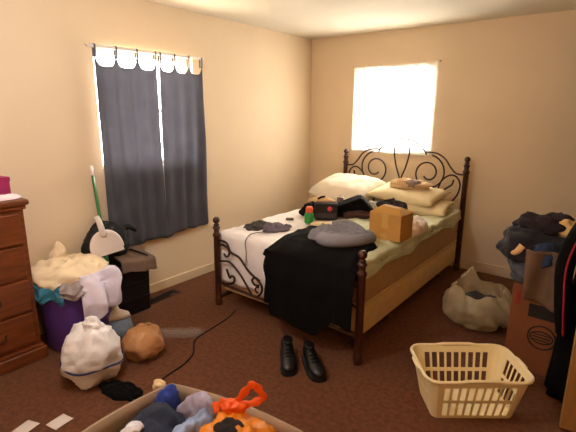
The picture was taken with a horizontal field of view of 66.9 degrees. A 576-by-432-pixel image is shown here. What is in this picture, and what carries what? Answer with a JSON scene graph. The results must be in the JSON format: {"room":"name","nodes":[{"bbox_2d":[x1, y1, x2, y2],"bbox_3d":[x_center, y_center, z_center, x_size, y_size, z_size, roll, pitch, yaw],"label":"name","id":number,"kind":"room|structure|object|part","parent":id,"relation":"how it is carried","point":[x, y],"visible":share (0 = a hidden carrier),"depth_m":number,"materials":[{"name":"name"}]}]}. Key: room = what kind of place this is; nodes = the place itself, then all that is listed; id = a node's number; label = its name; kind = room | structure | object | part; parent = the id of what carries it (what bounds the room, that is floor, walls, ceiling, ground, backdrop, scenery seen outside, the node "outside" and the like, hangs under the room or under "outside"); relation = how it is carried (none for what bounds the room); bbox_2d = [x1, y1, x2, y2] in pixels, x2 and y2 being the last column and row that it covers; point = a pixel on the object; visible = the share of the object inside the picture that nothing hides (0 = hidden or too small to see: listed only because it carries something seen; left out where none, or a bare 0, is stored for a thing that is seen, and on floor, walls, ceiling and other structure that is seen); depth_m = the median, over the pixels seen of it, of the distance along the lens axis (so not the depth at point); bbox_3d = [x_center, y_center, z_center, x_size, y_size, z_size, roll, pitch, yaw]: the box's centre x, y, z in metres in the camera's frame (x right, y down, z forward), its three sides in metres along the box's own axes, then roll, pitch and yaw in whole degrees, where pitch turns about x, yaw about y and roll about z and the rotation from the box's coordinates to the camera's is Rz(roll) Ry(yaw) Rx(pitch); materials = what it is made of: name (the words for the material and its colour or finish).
{"room":"bedroom","nodes":[
{"label":"bedroom","id":0,"kind":"room"},
{"bbox_2d":[0,0,311,322],"bbox_3d":[-1.284,-0.504,3.669,0.150,2.440,5.200,11,17,37],"label":"wall","id":1,"kind":"structure","parent":0,"point":[257,80],"depth_m":3.49,"materials":[{"name":"paint"}]},
{"bbox_2d":[39,262,214,334],"bbox_3d":[-1.278,0.668,3.831,0.014,0.085,5.036,11,17,37],"label":"baseboard","id":2,"kind":"structure","parent":1,"relation":"attached to","point":[177,279],"depth_m":4.12,"materials":[{"name":"paint"}]},
{"bbox_2d":[96,48,187,172],"bbox_3d":[-1.188,-0.876,3.669,0.132,0.925,0.930,11,17,37],"label":"window","id":3,"kind":"structure","parent":1,"relation":"in","point":[182,62],"depth_m":3.58,"materials":[{"name":"white paint"}]},
{"bbox_2d":[84,42,203,59],"bbox_3d":[-1.113,-1.317,3.512,0.069,0.034,1.080,11,17,37],"label":"curtain rod","id":4,"kind":"object","parent":1,"relation":"attached to","point":[87,44],"visible":1,"depth_m":3.41,"materials":[{"name":"white plastic"}]},
{"bbox_2d":[92,43,168,245],"bbox_3d":[-1.237,-0.522,3.506,0.039,1.572,0.544,11,17,37],"label":"curtain","id":5,"kind":"object","parent":4,"relation":"hanging from","point":[128,101],"visible":0.91,"depth_m":3.49,"materials":[{"name":"grey fabric"}]},
{"bbox_2d":[157,52,208,236],"bbox_3d":[-0.920,-0.617,3.900,0.038,1.565,0.494,11,17,37],"label":"curtain","id":6,"kind":"object","parent":4,"relation":"hanging from","point":[182,101],"visible":1,"depth_m":3.89,"materials":[{"name":"grey fabric"}]},
{"bbox_2d":[0,265,572,431],"bbox_3d":[0.279,1.049,2.685,4.250,0.100,5.350,11,17,37],"label":"floor","id":7,"kind":"structure","parent":0,"point":[380,394],"depth_m":2.74,"materials":[{"name":"brown carpet"}]},
{"bbox_2d":[0,198,47,375],"bbox_3d":[-2.046,0.488,2.450,0.374,1.065,1.095,11,17,37],"label":"dresser","id":8,"kind":"object","parent":7,"relation":"on","point":[21,345],"visible":0.93,"depth_m":2.68,"materials":[{"name":"brown wood"}]},
{"bbox_2d":[0,176,10,194],"bbox_3d":[-1.813,-0.180,2.704,0.106,0.120,0.126,7,15,26],"label":"box","id":9,"kind":"object","parent":8,"relation":"on","point":[4,180],"visible":0.83,"depth_m":2.70,"materials":[{"name":"pink cardboard"}]},
{"bbox_3d":[-1.813,-0.224,2.694,0.106,0.030,0.126,7,15,26],"label":"lid","id":10,"kind":"part","parent":9,"relation":"part of","materials":[{"name":"pink cardboard"}]},
{"bbox_2d":[0,193,20,200],"bbox_3d":[-1.739,-0.116,2.625,0.154,0.030,0.232,11,17,37],"label":"folded cloth","id":11,"kind":"object","parent":8,"relation":"on","point":[11,196],"visible":1,"depth_m":2.62,"materials":[{"name":"white fabric"}]},
{"bbox_3d":[-1.928,0.165,2.281,0.016,0.189,0.975,11,17,37],"label":"drawer","id":12,"kind":"part","parent":8,"relation":"part of","materials":[{"name":"brown wood"}]},
{"bbox_3d":[-1.930,0.372,2.330,0.016,0.204,0.975,11,17,37],"label":"drawer","id":13,"kind":"part","parent":8,"relation":"part of","materials":[{"name":"brown wood"}]},
{"bbox_3d":[-1.931,0.586,2.381,0.016,0.204,0.975,11,17,37],"label":"drawer","id":14,"kind":"part","parent":8,"relation":"part of","materials":[{"name":"brown wood"}]},
{"bbox_3d":[-1.933,0.799,2.432,0.016,0.204,0.975,11,17,37],"label":"drawer","id":15,"kind":"part","parent":8,"relation":"part of","materials":[{"name":"brown wood"}]},
{"bbox_2d":[12,420,39,431],"bbox_3d":[-1.347,1.087,2.236,0.085,0.006,0.100,5,14,20],"label":"paper slip","id":16,"kind":"object","parent":7,"relation":"on","point":[28,425],"visible":1,"depth_m":2.24,"materials":[{"name":"white paper"}]},
{"bbox_2d":[46,414,72,429],"bbox_3d":[-1.196,1.077,2.283,0.085,0.006,0.100,8,15,28],"label":"paper slip","id":17,"kind":"object","parent":7,"relation":"on","point":[62,419],"visible":1,"depth_m":2.28,"materials":[{"name":"white paper"}]},
{"bbox_2d":[39,298,111,351],"bbox_3d":[-1.489,0.659,3.083,0.488,0.447,0.488,-1,14,-7],"label":"tote","id":18,"kind":"object","parent":7,"relation":"on","point":[58,322],"visible":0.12,"depth_m":2.88,"materials":[{"name":"purple plastic"}]},
{"bbox_2d":[33,283,64,306],"bbox_3d":[-1.548,0.502,2.827,0.289,0.152,0.180,2,14,7],"label":"shirt","id":19,"kind":"object","parent":18,"relation":"on","point":[42,295],"visible":0.55,"depth_m":2.77,"materials":[{"name":"teal fabric"}]},
{"bbox_2d":[31,253,108,290],"bbox_3d":[-1.513,0.388,3.026,0.501,0.218,0.521,11,17,37],"label":"towel","id":20,"kind":"object","parent":18,"relation":"on","point":[50,273],"visible":0.65,"depth_m":2.89,"materials":[{"name":"beige fabric"}]},
{"bbox_2d":[49,241,66,257],"bbox_3d":[-1.636,0.260,3.098,0.101,0.166,0.123,11,17,37],"label":"towel","id":21,"kind":"object","parent":20,"relation":"on","point":[59,250],"visible":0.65,"depth_m":3.07,"materials":[{"name":"beige fabric"}]},
{"bbox_2d":[59,281,85,300],"bbox_3d":[-1.370,0.479,2.835,0.180,0.127,0.250,11,17,37],"label":"shirt","id":22,"kind":"object","parent":18,"relation":"hanging from","point":[71,292],"visible":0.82,"depth_m":2.78,"materials":[{"name":"grey fabric"}]},
{"bbox_2d":[79,265,121,319],"bbox_3d":[-1.266,0.526,2.949,0.250,0.350,0.321,11,17,37],"label":"towel","id":23,"kind":"object","parent":18,"relation":"on","point":[102,288],"visible":0.96,"depth_m":2.87,"materials":[{"name":"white fabric"}]},
{"bbox_2d":[59,315,123,389],"bbox_3d":[-1.182,0.791,2.611,0.361,0.411,0.360,11,17,37],"label":"trash bag","id":24,"kind":"object","parent":7,"relation":"on","point":[92,353],"visible":1,"depth_m":2.51,"materials":[{"name":"white plastic"}]},
{"bbox_3d":[-1.179,0.856,2.627,0.354,0.048,0.354,11,17,37],"label":"cord","id":25,"kind":"part","parent":24,"relation":"part of","materials":[{"name":"plastic"}]},
{"bbox_2d":[89,166,133,339],"bbox_3d":[-1.373,0.260,3.153,0.233,1.186,0.547,-12,19,-43],"label":"broom","id":26,"kind":"object","parent":7,"relation":"on","point":[120,320],"visible":0.46,"depth_m":3.14,"materials":[{"name":"green plastic"}]},
{"bbox_3d":[-1.354,0.185,3.203,0.023,0.925,0.424,-8,16,-32],"label":"handle","id":27,"kind":"part","parent":26,"relation":"part of","materials":[{"name":"green plastic"}]},
{"bbox_2d":[90,216,123,256],"bbox_3d":[-1.308,0.146,3.143,0.235,0.320,0.057,-7,15,-29],"label":"dustpan","id":28,"kind":"object","parent":26,"relation":"hanging from","point":[104,242],"visible":1,"depth_m":3.15,"materials":[{"name":"white plastic"}]},
{"bbox_3d":[-1.338,0.069,3.105,0.049,0.154,0.052,-19,24,-25],"label":"handle","id":29,"kind":"part","parent":28,"relation":"part of","materials":[{"name":"white plastic"}]},
{"bbox_2d":[98,379,142,401],"bbox_3d":[-0.970,0.999,2.534,0.333,0.046,0.166,11,17,37],"label":"garment","id":30,"kind":"object","parent":7,"relation":"on","point":[117,390],"visible":0.98,"depth_m":2.50,"materials":[{"name":"black fabric"}]},
{"bbox_2d":[113,261,150,314],"bbox_3d":[-1.312,0.561,3.511,0.260,0.442,0.340,11,17,37],"label":"storage bin","id":31,"kind":"object","parent":7,"relation":"on","point":[135,286],"visible":0.37,"depth_m":3.46,"materials":[{"name":"black plastic"}]},
{"bbox_2d":[81,220,136,264],"bbox_3d":[-1.390,0.214,3.375,0.268,0.377,0.386,5,14,19],"label":"garbage bag","id":32,"kind":"object","parent":31,"relation":"on","point":[121,230],"visible":0.52,"depth_m":3.31,"materials":[{"name":"black plastic"}]},
{"bbox_2d":[114,245,156,273],"bbox_3d":[-1.253,0.340,3.460,0.299,0.196,0.314,11,17,37],"label":"canvas bag","id":33,"kind":"object","parent":31,"relation":"on","point":[136,259],"visible":0.8,"depth_m":3.40,"materials":[{"name":"brown fabric"}]},
{"bbox_2d":[120,322,164,361],"bbox_3d":[-0.966,0.824,2.897,0.266,0.217,0.292,-8,16,-31],"label":"plastic bag","id":34,"kind":"object","parent":7,"relation":"on","point":[143,341],"visible":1,"depth_m":2.81,"materials":[{"name":"brown plastic"}]},
{"bbox_2d":[152,379,165,390],"bbox_3d":[-0.754,0.989,2.544,0.079,0.065,0.070,11,17,37],"label":"paper scrap","id":35,"kind":"object","parent":7,"relation":"on","point":[157,383],"visible":0.73,"depth_m":2.53,"materials":[{"name":"beige paper"}]},
{"bbox_2d":[150,289,180,303],"bbox_3d":[-1.101,0.705,3.843,0.110,0.010,0.320,9,16,33],"label":"floor vent","id":36,"kind":"object","parent":7,"relation":"in","point":[162,296],"visible":0.9,"depth_m":3.84,"materials":[{"name":"metal"}]},
{"bbox_2d":[82,383,302,431],"bbox_3d":[-0.399,1.046,1.817,0.847,0.294,0.692,11,17,37],"label":"cardboard box","id":37,"kind":"object","parent":7,"relation":"on","point":[117,420],"visible":0.41,"depth_m":1.95,"materials":[{"name":"brown cardboard"}]},
{"bbox_3d":[-0.741,1.006,1.974,0.027,0.291,0.521,11,17,37],"label":"panel","id":38,"kind":"part","parent":37,"relation":"part of","materials":[{"name":"brown cardboard"}]},
{"bbox_2d":[119,402,185,431],"bbox_3d":[-0.587,0.999,1.855,0.298,0.346,0.397,11,17,37],"label":"sweater","id":39,"kind":"object","parent":37,"relation":"on","point":[158,416],"visible":0.75,"depth_m":1.84,"materials":[{"name":"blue fabric"}]},
{"bbox_2d":[120,421,143,431],"bbox_3d":[-0.622,0.858,1.741,0.066,0.057,0.093,11,17,37],"label":"sock","id":40,"kind":"object","parent":39,"relation":"on","point":[133,426],"visible":1,"depth_m":1.73,"materials":[{"name":"white fabric"}]},
{"bbox_2d":[154,384,180,409],"bbox_3d":[-0.571,0.950,2.072,0.105,0.317,0.130,11,17,37],"label":"shirt","id":41,"kind":"object","parent":37,"relation":"in","point":[169,394],"visible":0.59,"depth_m":2.02,"materials":[{"name":"fabric"}]},
{"bbox_2d":[172,408,212,431],"bbox_3d":[-0.413,1.002,1.851,0.140,0.344,0.312,7,15,25],"label":"shirt","id":42,"kind":"object","parent":37,"relation":"in","point":[194,423],"visible":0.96,"depth_m":1.81,"materials":[{"name":"fabric"}]},
{"bbox_2d":[176,391,216,418],"bbox_3d":[-0.402,0.956,1.997,0.276,0.341,0.135,7,15,27],"label":"shirt","id":43,"kind":"object","parent":37,"relation":"in","point":[193,403],"visible":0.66,"depth_m":1.94,"materials":[{"name":"purple fabric"}]},
{"bbox_3d":[-0.238,1.000,2.013,0.737,0.292,0.037,7,15,27],"label":"panel","id":44,"kind":"part","parent":37,"relation":"part of","materials":[{"name":"brown cardboard"}]},
{"bbox_2d":[199,381,276,431],"bbox_3d":[-0.207,0.944,1.706,0.366,0.527,0.405,11,17,37],"label":"bag","id":45,"kind":"object","parent":37,"relation":"in","point":[233,417],"visible":1,"depth_m":1.74,"materials":[{"name":"plastic"}]},
{"bbox_3d":[-0.265,0.776,1.779,0.102,0.060,0.030,2,14,8],"label":"handle","id":46,"kind":"part","parent":45,"relation":"part of","materials":[{"name":"orange plastic"}]},
{"bbox_2d":[213,417,243,431],"bbox_3d":[-0.217,0.814,1.651,0.121,0.059,0.108,11,17,37],"label":"print","id":47,"kind":"object","parent":45,"relation":"attached to","point":[225,424],"depth_m":1.65},
{"bbox_2d":[162,309,235,379],"bbox_3d":[-0.635,0.899,3.047,0.096,0.008,1.173,4,14,16],"label":"power cord","id":48,"kind":"object","parent":7,"relation":"on","point":[235,309],"visible":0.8,"depth_m":3.03,"materials":[{"name":"black plastic"}]},
{"bbox_2d":[280,335,297,376],"bbox_3d":[0.000,0.898,2.817,0.111,0.128,0.293,-1,13,-4],"label":"shoe","id":49,"kind":"object","parent":7,"relation":"on","point":[288,365],"visible":1,"depth_m":2.76,"materials":[{"name":"black leather"}]},
{"bbox_2d":[302,340,326,382],"bbox_3d":[0.160,0.913,2.757,0.111,0.128,0.293,-3,14,-14],"label":"shoe","id":50,"kind":"object","parent":7,"relation":"on","point":[314,368],"visible":1,"depth_m":2.70,"materials":[{"name":"black leather"}]},
{"bbox_2d":[212,138,470,365],"bbox_3d":[0.566,0.016,3.933,1.477,1.334,2.293,11,17,37],"label":"bed","id":51,"kind":"object","parent":7,"relation":"on","point":[364,317],"visible":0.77,"depth_m":3.53,"materials":[{"name":"brown wood"}]},
{"bbox_3d":[-0.584,0.414,3.616,0.066,0.690,0.066,11,17,37],"label":"foot post","id":52,"kind":"part","parent":51,"relation":"part of","materials":[{"name":"brown wood"}]},
{"bbox_3d":[0.088,0.477,4.447,0.024,0.030,2.110,11,17,37],"label":"rail","id":53,"kind":"part","parent":51,"relation":"part of","materials":[{"name":"brown wood"}]},
{"bbox_3d":[-0.066,0.666,3.220,1.367,0.036,0.026,12,17,39],"label":"footboard","id":54,"kind":"part","parent":51,"relation":"part of","materials":[{"name":"brown wood"}]},
{"bbox_3d":[0.675,-0.172,5.213,0.066,1.105,0.066,11,17,37],"label":"head post","id":55,"kind":"part","parent":51,"relation":"part of","materials":[{"name":"brown wood"}]},
{"bbox_3d":[1.047,0.657,3.723,0.024,0.030,2.110,11,17,37],"label":"rail","id":56,"kind":"part","parent":51,"relation":"part of","materials":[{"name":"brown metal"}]},
{"bbox_3d":[0.454,0.623,2.752,0.066,0.700,0.066,11,17,37],"label":"foot post","id":57,"kind":"part","parent":51,"relation":"part of","materials":[{"name":"brown wood"}]},
{"bbox_2d":[352,222,457,304],"bbox_3d":[0.587,0.201,4.013,1.323,0.293,2.018,11,17,37],"label":"mattress","id":58,"kind":"object","parent":51,"relation":"on","point":[392,272],"visible":0.19,"depth_m":3.41,"materials":[{"name":"beige fabric"}]},
{"bbox_2d":[220,200,376,296],"bbox_3d":[0.414,0.235,4.087,1.029,0.462,1.961,11,17,37],"label":"sheet","id":59,"kind":"object","parent":58,"relation":"on","point":[256,243],"visible":0.23,"depth_m":3.50,"materials":[{"name":"white fabric"}]},
{"bbox_2d":[243,220,269,230],"bbox_3d":[-0.258,0.071,3.689,0.210,0.034,0.310,11,17,37],"label":"shirt","id":60,"kind":"object","parent":59,"relation":"on","point":[257,225],"visible":0.92,"depth_m":3.65,"materials":[{"name":"grey fabric"}]},
{"bbox_2d":[245,222,291,261],"bbox_3d":[-0.162,0.217,3.553,0.227,0.285,0.465,11,17,37],"label":"shirt","id":61,"kind":"object","parent":59,"relation":"on","point":[276,226],"visible":1,"depth_m":3.55,"materials":[{"name":"grey fabric"}]},
{"bbox_2d":[299,201,314,216],"bbox_3d":[0.243,-0.069,4.077,0.298,0.130,0.259,11,17,37],"label":"pouch","id":62,"kind":"object","parent":59,"relation":"on","point":[302,211],"visible":0.36,"depth_m":4.03,"materials":[{"name":"fabric"}]},
{"bbox_2d":[307,196,333,202],"bbox_3d":[0.317,-0.145,4.199,0.264,0.106,0.136,-1,13,-4],"label":"cloth","id":63,"kind":"object","parent":62,"relation":"on","point":[317,198],"visible":0.62,"depth_m":4.16,"materials":[{"name":"fabric"}]},
{"bbox_2d":[304,206,313,223],"bbox_3d":[0.185,-0.012,3.782,0.086,0.148,0.086,11,17,37],"label":"bottle","id":64,"kind":"object","parent":59,"relation":"on","point":[309,215],"visible":0.98,"depth_m":3.75,"materials":[{"name":"green plastic"}]},
{"bbox_2d":[310,221,331,225],"bbox_3d":[0.300,0.073,3.646,0.242,0.056,0.122,2,14,7],"label":"rag","id":65,"kind":"object","parent":59,"relation":"on","point":[313,223],"visible":0.41,"depth_m":3.63,"materials":[{"name":"yellow fabric"}]},
{"bbox_2d":[315,201,337,219],"bbox_3d":[0.343,-0.047,3.930,0.200,0.150,0.125,1,13,2],"label":"boxy device","id":66,"kind":"object","parent":59,"relation":"on","point":[324,210],"visible":1,"depth_m":3.88,"materials":[{"name":"black plastic"}]},
{"bbox_2d":[316,213,335,217],"bbox_3d":[0.341,-0.002,3.881,0.180,0.045,0.006,1,13,2],"label":"grille","id":67,"kind":"object","parent":66,"relation":"attached to","point":[318,215],"depth_m":3.88,"materials":[{"name":"grey plastic"}]},
{"bbox_2d":[336,195,343,202],"bbox_3d":[0.497,-0.116,4.203,0.080,0.165,0.090,3,14,12],"label":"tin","id":68,"kind":"object","parent":59,"relation":"on","point":[340,198],"visible":0.46,"depth_m":4.15,"materials":[{"name":"grey metal"}]},
{"bbox_2d":[308,173,385,201],"bbox_3d":[0.649,-0.295,4.763,0.485,0.307,0.740,-12,18,-43],"label":"pillow","id":69,"kind":"object","parent":59,"relation":"on","point":[347,185],"visible":0.73,"depth_m":4.62,"materials":[{"name":"white fabric"}]},
{"bbox_2d":[348,209,460,278],"bbox_3d":[0.843,0.123,3.766,0.705,0.141,2.025,11,17,37],"label":"sheet","id":70,"kind":"object","parent":58,"relation":"on","point":[386,251],"visible":0.25,"depth_m":3.33,"materials":[{"name":"fabric"}]},
{"bbox_2d":[263,225,376,335],"bbox_3d":[0.294,0.458,3.153,0.774,0.571,0.660,11,17,37],"label":"blanket","id":71,"kind":"object","parent":70,"relation":"on","point":[309,285],"visible":0.77,"depth_m":2.92,"materials":[{"name":"fabric"}]},
{"bbox_2d":[308,220,375,247],"bbox_3d":[0.396,0.119,3.159,0.490,0.138,0.447,-9,16,-34],"label":"hoodie","id":72,"kind":"object","parent":71,"relation":"on","point":[341,233],"visible":1,"depth_m":3.03,"materials":[{"name":"grey fabric"}]},
{"bbox_2d":[337,195,372,218],"bbox_3d":[0.628,-0.084,4.042,0.388,0.207,0.325,2,14,8],"label":"case","id":73,"kind":"object","parent":70,"relation":"on","point":[357,206],"visible":0.75,"depth_m":3.96,"materials":[{"name":"fabric"}]},
{"bbox_2d":[369,204,412,242],"bbox_3d":[0.784,0.042,3.314,0.262,0.245,0.204,12,18,39],"label":"carton","id":74,"kind":"object","parent":70,"relation":"on","point":[387,222],"visible":0.94,"depth_m":3.24,"materials":[{"name":"beige cardboard"}]},
{"bbox_2d":[376,198,407,209],"bbox_3d":[0.926,-0.056,3.867,0.281,0.206,0.173,11,17,37],"label":"bundle","id":75,"kind":"object","parent":70,"relation":"on","point":[392,201],"visible":0.44,"depth_m":3.83,"materials":[{"name":"black fabric"}]},
{"bbox_2d":[373,199,455,216],"bbox_3d":[1.250,-0.108,4.313,0.700,0.137,0.478,9,16,31],"label":"pillow","id":76,"kind":"object","parent":70,"relation":"on","point":[440,207],"visible":0.33,"depth_m":4.08,"materials":[{"name":"beige fabric"}]},
{"bbox_2d":[367,182,450,206],"bbox_3d":[1.204,-0.225,4.375,0.702,0.163,0.456,12,18,39],"label":"pillow","id":77,"kind":"object","parent":76,"relation":"on","point":[426,198],"visible":0.73,"depth_m":4.23,"materials":[{"name":"beige fabric"}]},
{"bbox_2d":[389,178,433,189],"bbox_3d":[1.232,-0.315,4.346,0.424,0.131,0.200,11,17,37],"label":"bundle","id":78,"kind":"object","parent":77,"relation":"on","point":[400,183],"visible":0.95,"depth_m":4.28,"materials":[{"name":"beige fabric"}]},
{"bbox_2d":[412,215,427,235],"bbox_3d":[1.011,0.051,3.611,0.285,0.109,0.537,11,17,37],"label":"bag","id":79,"kind":"object","parent":70,"relation":"on","point":[420,225],"visible":0.31,"depth_m":3.51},
{"bbox_3d":[1.752,0.030,4.400,0.066,1.105,0.066,11,17,37],"label":"head post","id":80,"kind":"part","parent":51,"relation":"part of","materials":[{"name":"brown wood"}]},
{"bbox_2d":[410,342,534,417],"bbox_3d":[0.994,0.924,2.427,0.604,0.274,0.394,0,13,0],"label":"laundry basket","id":81,"kind":"object","parent":7,"relation":"on","point":[472,398],"visible":1,"depth_m":2.42,"materials":[{"name":"beige plastic"}]},
{"bbox_3d":[0.706,0.807,2.398,0.025,0.016,0.130,0,13,0],"label":"handle","id":82,"kind":"part","parent":81,"relation":"part of","materials":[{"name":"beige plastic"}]},
{"bbox_2d":[442,266,511,331],"bbox_3d":[1.456,0.625,3.336,0.536,0.430,0.451,11,17,37],"label":"plastic sack","id":83,"kind":"object","parent":7,"relation":"on","point":[473,303],"visible":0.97,"depth_m":3.24,"materials":[{"name":"beige plastic"}]},
{"bbox_2d":[505,279,573,376],"bbox_3d":[1.662,0.692,2.801,0.370,0.560,0.346,12,18,40],"label":"box","id":84,"kind":"object","parent":7,"relation":"on","point":[531,335],"visible":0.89,"depth_m":2.72,"materials":[{"name":"orange cardboard"}]},
{"bbox_2d":[507,258,524,282],"bbox_3d":[1.543,0.325,2.761,0.295,0.160,0.332,11,17,37],"label":"jeans","id":85,"kind":"object","parent":84,"relation":"on","point":[517,268],"visible":0.22,"depth_m":2.70,"materials":[{"name":"grey fabric"}]},
{"bbox_2d":[496,225,564,262],"bbox_3d":[1.589,0.172,2.775,0.450,0.257,0.427,11,17,37],"label":"jacket","id":86,"kind":"object","parent":85,"relation":"on","point":[515,242],"visible":0.55,"depth_m":2.67,"materials":[{"name":"fabric"}]},
{"bbox_2d":[512,211,574,235],"bbox_3d":[1.618,0.067,2.775,0.335,0.178,0.300,11,17,37],"label":"sweater","id":87,"kind":"object","parent":86,"relation":"on","point":[548,224],"visible":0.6,"depth_m":2.69,"materials":[{"name":"black fabric"}]},
{"bbox_2d":[558,219,575,237],"bbox_3d":[1.710,0.081,2.650,0.178,0.121,0.145,11,17,37],"label":"shirt","id":88,"kind":"object","parent":86,"relation":"on","point":[567,223],"visible":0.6,"depth_m":2.62,"materials":[{"name":"fabric"}]},
{"bbox_2d":[532,242,556,268],"bbox_3d":[1.559,0.249,2.631,0.192,0.200,0.160,11,17,37],"label":"denim shirt","id":89,"kind":"object","parent":85,"relation":"on","point":[544,247],"visible":0.41,"depth_m":2.57,"materials":[{"name":"blue fabric"}]},
{"bbox_2d":[521,249,558,312],"bbox_3d":[1.519,0.385,2.594,0.220,0.350,0.090,11,17,37],"label":"shirt","id":90,"kind":"object","parent":84,"relation":"hanging from","point":[538,283],"visible":0.8,"depth_m":2.60,"materials":[{"name":"brown fabric"}]},
{"bbox_2d":[544,223,575,403],"bbox_3d":[1.636,0.438,2.373,0.332,1.250,0.291,11,17,37],"label":"jacket","id":91,"kind":"object","parent":7,"relation":"on","point":[555,381],"visible":0.96,"depth_m":2.37,"materials":[{"name":"black fabric"}]},
{"bbox_2d":[559,330,575,431],"bbox_3d":[1.745,0.161,1.840,0.760,2.020,0.104,7,15,27],"label":"door","id":92,"kind":"structure","parent":7,"relation":"on","point":[567,421],"depth_m":2.21,"materials":[{"name":"brown wood"}]},
{"bbox_2d":[144,0,575,38],"bbox_3d":[0.297,-1.422,2.095,4.250,0.100,5.350,11,17,37],"label":"ceiling","id":93,"kind":"structure","parent":0,"point":[310,19],"depth_m":3.77,"materials":[{"name":"paint"}]},
{"bbox_2d":[309,10,575,278],"bbox_3d":[1.884,-0.652,4.389,3.950,2.440,0.150,11,17,37],"label":"wall","id":94,"kind":"structure","parent":0,"point":[504,95],"depth_m":4.26,"materials":[{"name":"paint"}]},
{"bbox_2d":[354,67,435,155],"bbox_3d":[1.172,-1.150,4.815,0.890,0.900,0.132,11,17,37],"label":"window","id":95,"kind":"structure","parent":94,"relation":"in","point":[362,110],"depth_m":4.87,"materials":[{"name":"white paint"}]},
{"bbox_3d":[1.150,-0.717,4.894,0.890,0.020,0.072,11,17,37],"label":"sill","id":96,"kind":"part","parent":95,"relation":"part of","materials":[{"name":"white paint"}]},
{"bbox_2d":[353,60,440,67],"bbox_3d":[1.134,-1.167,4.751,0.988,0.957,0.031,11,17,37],"label":"curtain rod","id":97,"kind":"object","parent":94,"relation":"hanging from","point":[440,60],"visible":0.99,"depth_m":4.62,"materials":[{"name":"white metal"}]},
{"bbox_2d":[449,258,511,278],"bbox_3d":[1.826,0.498,4.597,3.950,0.105,0.014,11,17,37],"label":"baseboard","id":98,"kind":"structure","parent":94,"relation":"attached to","point":[486,268],"depth_m":4.44,"materials":[{"name":"paint"}]}
]}

